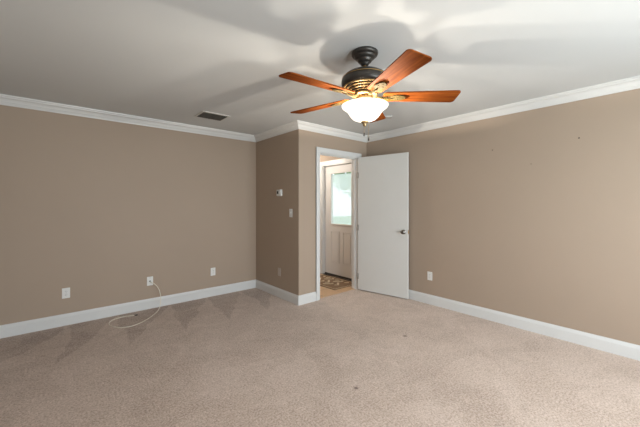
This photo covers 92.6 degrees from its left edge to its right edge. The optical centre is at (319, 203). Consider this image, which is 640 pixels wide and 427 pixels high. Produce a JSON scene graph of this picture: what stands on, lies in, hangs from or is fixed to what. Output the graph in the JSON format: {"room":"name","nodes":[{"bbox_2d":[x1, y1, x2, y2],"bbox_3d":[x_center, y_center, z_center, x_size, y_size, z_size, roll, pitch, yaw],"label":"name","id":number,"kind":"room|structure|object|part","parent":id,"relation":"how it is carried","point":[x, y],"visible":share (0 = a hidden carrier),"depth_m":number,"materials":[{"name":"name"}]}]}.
{"room":"empty bedroom","nodes":[
{"label":"empty bedroom","id":0,"kind":"room"},
{"bbox_2d":[0,105,255,324],"bbox_3d":[-2.256,0.130,3.982,3.113,2.440,0.120,0,0,-41],"label":"wall","id":1,"kind":"structure","parent":0,"point":[93,208],"depth_m":3.69,"materials":[{"name":"beige paint"}]},
{"bbox_2d":[62,288,69,298],"bbox_3d":[-2.829,0.993,3.404,0.070,0.114,0.008,0,0,-41],"label":"wall outlet","id":2,"kind":"object","parent":1,"relation":"attached to","point":[65,291],"visible":1,"depth_m":3.40,"materials":[{"name":"white plastic"}]},
{"bbox_2d":[0,280,255,338],"bbox_3d":[-2.166,1.286,3.970,2.992,0.128,0.016,0,0,-41],"label":"baseboard","id":3,"kind":"structure","parent":1,"relation":"attached to","point":[13,329],"depth_m":3.68,"materials":[{"name":"white paint"}]},
{"bbox_2d":[0,94,255,141],"bbox_3d":[-2.145,-1.044,3.945,2.992,0.090,0.080,0,0,-41],"label":"trim","id":4,"kind":"structure","parent":1,"relation":"attached to","point":[8,100],"depth_m":3.66,"materials":[{"name":"white paint"}]},
{"bbox_2d":[147,276,152,285],"bbox_3d":[-2.192,0.996,3.944,0.070,0.114,0.020,0,0,-41],"label":"cable wall plate","id":5,"kind":"object","parent":1,"relation":"attached to","point":[149,279],"visible":1,"depth_m":3.94,"materials":[{"name":"white plastic"}]},
{"bbox_2d":[109,281,160,327],"bbox_3d":[-2.142,1.174,3.633,0.393,0.355,0.625,0,0,30],"label":"cable","id":6,"kind":"object","parent":5,"relation":"hanging from","point":[150,281],"visible":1,"depth_m":3.62,"materials":[{"name":"white plastic"}]},
{"bbox_2d":[211,268,214,275],"bbox_3d":[-1.570,0.993,4.487,0.070,0.114,0.008,0,0,-41],"label":"wall outlet","id":7,"kind":"object","parent":1,"relation":"attached to","point":[212,269],"visible":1,"depth_m":4.48,"materials":[{"name":"white plastic"}]},
{"bbox_2d":[256,129,305,295],"bbox_3d":[-0.996,0.130,4.997,0.120,2.440,2.324,0,0,-41],"label":"wall","id":8,"kind":"structure","parent":0,"point":[280,159],"depth_m":4.37,"materials":[{"name":"beige paint"}]},
{"bbox_2d":[254,120,298,141],"bbox_3d":[-0.665,-1.044,4.457,0.080,0.090,1.234,0,0,-41],"label":"trim","id":9,"kind":"structure","parent":8,"relation":"attached to","point":[291,126],"depth_m":4.39,"materials":[{"name":"white paint"}]},
{"bbox_2d":[256,280,298,304],"bbox_3d":[-0.661,1.286,4.503,0.016,0.128,1.170,0,0,-41],"label":"baseboard","id":10,"kind":"structure","parent":8,"relation":"attached to","point":[290,297],"depth_m":4.43,"materials":[{"name":"white paint"}]},
{"bbox_2d":[276,189,281,195],"bbox_3d":[-0.589,-0.162,4.409,0.029,0.096,0.124,0,0,-41],"label":"thermostat","id":11,"kind":"object","parent":8,"relation":"attached to","point":[278,192],"visible":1,"depth_m":4.40,"materials":[{"name":"white plastic"}]},
{"bbox_2d":[0,273,639,426],"bbox_3d":[0.059,1.400,2.676,4.920,0.100,7.220,0,0,-41],"label":"floor","id":12,"kind":"structure","parent":0,"point":[254,357],"depth_m":2.48,"materials":[{"name":"beige carpet"}]},
{"bbox_2d":[320,274,351,289],"bbox_3d":[0.151,1.349,5.319,0.557,0.010,0.892,0,0,-41],"label":"door mat","id":13,"kind":"object","parent":12,"relation":"on","point":[330,282],"visible":0.72,"depth_m":5.23,"materials":[{"name":"brown fabric"}]},
{"bbox_2d":[320,288,353,297],"bbox_3d":[0.256,1.351,4.619,0.780,0.009,0.040,0,0,-41],"label":"trim","id":14,"kind":"structure","parent":12,"relation":"on","point":[353,288],"depth_m":4.60,"materials":[{"name":"beige wood"}]},
{"bbox_2d":[323,273,351,281],"bbox_3d":[0.412,1.349,5.624,0.180,0.010,0.888,0,0,-41],"label":"threshold","id":15,"kind":"object","parent":12,"relation":"on","point":[323,273],"visible":0.24,"depth_m":5.60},
{"bbox_2d":[0,0,639,134],"bbox_3d":[-0.028,-1.140,2.601,4.690,0.100,7.220,0,0,-41],"label":"ceiling","id":16,"kind":"structure","parent":0,"point":[166,60],"depth_m":2.17,"materials":[{"name":"white paint"}]},
{"bbox_2d":[195,111,230,120],"bbox_3d":[-1.331,-1.082,3.782,0.346,0.015,0.284,0,0,-41],"label":"ceiling vent","id":17,"kind":"object","parent":16,"relation":"in","point":[203,114],"visible":1,"depth_m":3.76,"materials":[{"name":"metal"}]},
{"bbox_2d":[279,46,460,140],"bbox_3d":[0.289,-0.772,2.189,1.264,0.636,1.289,0,0,-41],"label":"ceiling fan","id":18,"kind":"object","parent":16,"relation":"hanging from","point":[364,84],"visible":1,"depth_m":2.09,"materials":[{"name":"brown wood"}]},
{"bbox_3d":[0.000,-0.772,1.971,0.534,0.008,0.154,0,11,-35],"label":"blade","id":19,"kind":"part","parent":18,"relation":"part of","materials":[{"name":"brown wood"}]},
{"bbox_3d":[0.005,-0.772,2.436,0.534,0.008,0.154,0,11,37],"label":"blade","id":20,"kind":"part","parent":18,"relation":"part of","materials":[{"name":"brown wood"}]},
{"bbox_3d":[0.129,-0.760,2.065,0.112,0.006,0.062,0,11,-35],"label":"screw plate","id":21,"kind":"part","parent":18,"relation":"part of","materials":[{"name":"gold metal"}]},
{"bbox_3d":[0.322,-0.650,2.200,0.332,0.114,0.332,0,0,-41],"label":"lamp shade","id":22,"kind":"part","parent":18,"relation":"part of","materials":[{"name":"white glass"}]},
{"bbox_3d":[0.448,-0.772,2.575,0.154,0.008,0.534,-11,-4,18],"label":"blade","id":23,"kind":"part","parent":18,"relation":"part of","materials":[{"name":"brown wood"}]},
{"bbox_3d":[0.391,-0.760,1.974,0.062,0.006,0.112,11,-3,-17],"label":"screw plate","id":24,"kind":"part","parent":18,"relation":"part of","materials":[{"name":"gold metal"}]},
{"bbox_3d":[0.558,-0.760,2.196,0.112,0.006,0.062,0,-11,1],"label":"screw plate","id":25,"kind":"part","parent":18,"relation":"part of","materials":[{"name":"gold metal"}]},
{"bbox_3d":[0.440,-0.772,1.823,0.154,0.008,0.534,11,-3,-17],"label":"blade","id":26,"kind":"part","parent":18,"relation":"part of","materials":[{"name":"brown wood"}]},
{"bbox_3d":[0.717,-0.772,2.196,0.534,0.008,0.154,0,-11,1],"label":"blade","id":27,"kind":"part","parent":18,"relation":"part of","materials":[{"name":"brown wood"}]},
{"bbox_2d":[320,155,342,161],"bbox_3d":[0.108,0.130,5.947,0.120,2.440,2.324,0,0,-41],"label":"wall","id":28,"kind":"structure","parent":0,"point":[323,158],"depth_m":5.82,"materials":[{"name":"beige paint"}]},
{"bbox_2d":[320,158,351,273],"bbox_3d":[0.389,0.268,5.604,0.141,2.165,1.070,0,0,-41],"label":"door frame","id":29,"kind":"structure","parent":28,"relation":"attached to","point":[338,161],"depth_m":5.91,"materials":[{"name":"white paint"}]},
{"bbox_2d":[325,163,351,279],"bbox_3d":[0.383,0.312,5.599,0.108,2.064,0.884,0,0,-41],"label":"door","id":30,"kind":"structure","parent":28,"relation":"in","point":[338,187],"depth_m":5.67,"materials":[{"name":"white paint"}]},
{"bbox_3d":[0.282,0.805,5.724,0.009,0.590,0.230,0,0,-41],"label":"raised panel","id":31,"kind":"part","parent":30,"relation":"part of","materials":[{"name":"white paint"}]},
{"bbox_3d":[0.385,-0.100,5.601,0.015,0.994,0.584,0,0,-41],"label":"glazing frame","id":32,"kind":"part","parent":30,"relation":"part of","materials":[{"name":"glass"}]},
{"bbox_2d":[333,173,350,224],"bbox_3d":[0.408,-0.095,5.620,0.012,0.924,0.504,0,0,-41],"label":"window","id":33,"kind":"structure","parent":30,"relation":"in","point":[341,183],"depth_m":5.62,"materials":[{"name":"clear glass"}]},
{"bbox_3d":[0.491,0.805,5.481,0.009,0.590,0.230,0,0,-41],"label":"raised panel","id":34,"kind":"part","parent":30,"relation":"part of","materials":[{"name":"white paint"}]},
{"bbox_2d":[306,131,366,293],"bbox_3d":[0.243,0.130,4.609,1.253,2.440,0.120,0,0,-41],"label":"wall","id":35,"kind":"structure","parent":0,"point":[313,139],"depth_m":4.24,"materials":[{"name":"beige paint"}]},
{"bbox_2d":[298,292,315,305],"bbox_3d":[-0.173,1.286,4.161,0.310,0.128,0.016,0,0,-41],"label":"baseboard","id":36,"kind":"structure","parent":35,"relation":"attached to","point":[309,297],"depth_m":4.15,"materials":[{"name":"white paint"}]},
{"bbox_2d":[297,120,366,142],"bbox_3d":[0.232,-1.044,4.468,1.452,0.090,0.080,0,0,-41],"label":"trim","id":37,"kind":"structure","parent":35,"relation":"attached to","point":[302,125],"depth_m":4.40,"materials":[{"name":"white paint"}]},
{"bbox_2d":[316,147,361,300],"bbox_3d":[0.261,0.276,4.613,0.934,2.148,0.142,0,0,-41],"label":"door frame","id":38,"kind":"structure","parent":35,"relation":"attached to","point":[354,159],"depth_m":4.71,"materials":[{"name":"white paint"}]},
{"bbox_2d":[357,152,408,298],"bbox_3d":[0.921,0.304,4.556,0.836,2.064,0.134,0,0,38],"label":"door","id":39,"kind":"structure","parent":38,"relation":"attached to","point":[383,180],"depth_m":4.52,"materials":[{"name":"white paint"}]},
{"bbox_2d":[367,88,639,344],"bbox_3d":[2.399,0.130,3.155,0.120,2.440,4.896,0,0,-41],"label":"wall","id":40,"kind":"structure","parent":0,"point":[543,225],"depth_m":3.19,"materials":[{"name":"beige paint"}]},
{"bbox_2d":[427,271,431,280],"bbox_3d":[1.481,0.972,4.123,0.008,0.114,0.070,0,0,-41],"label":"wall outlet","id":41,"kind":"object","parent":40,"relation":"attached to","point":[429,274],"visible":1,"depth_m":4.12,"materials":[{"name":"white plastic"}]},
{"bbox_2d":[367,75,639,141],"bbox_3d":[2.284,-1.044,3.135,0.080,0.090,4.775,0,0,-41],"label":"trim","id":42,"kind":"structure","parent":40,"relation":"attached to","point":[631,83],"depth_m":3.26,"materials":[{"name":"white paint"}]},
{"bbox_2d":[409,290,639,360],"bbox_3d":[2.308,1.286,3.156,0.016,0.128,4.775,0,0,-41],"label":"baseboard","id":43,"kind":"structure","parent":40,"relation":"attached to","point":[625,349],"depth_m":3.18,"materials":[{"name":"white paint"}]}
]}

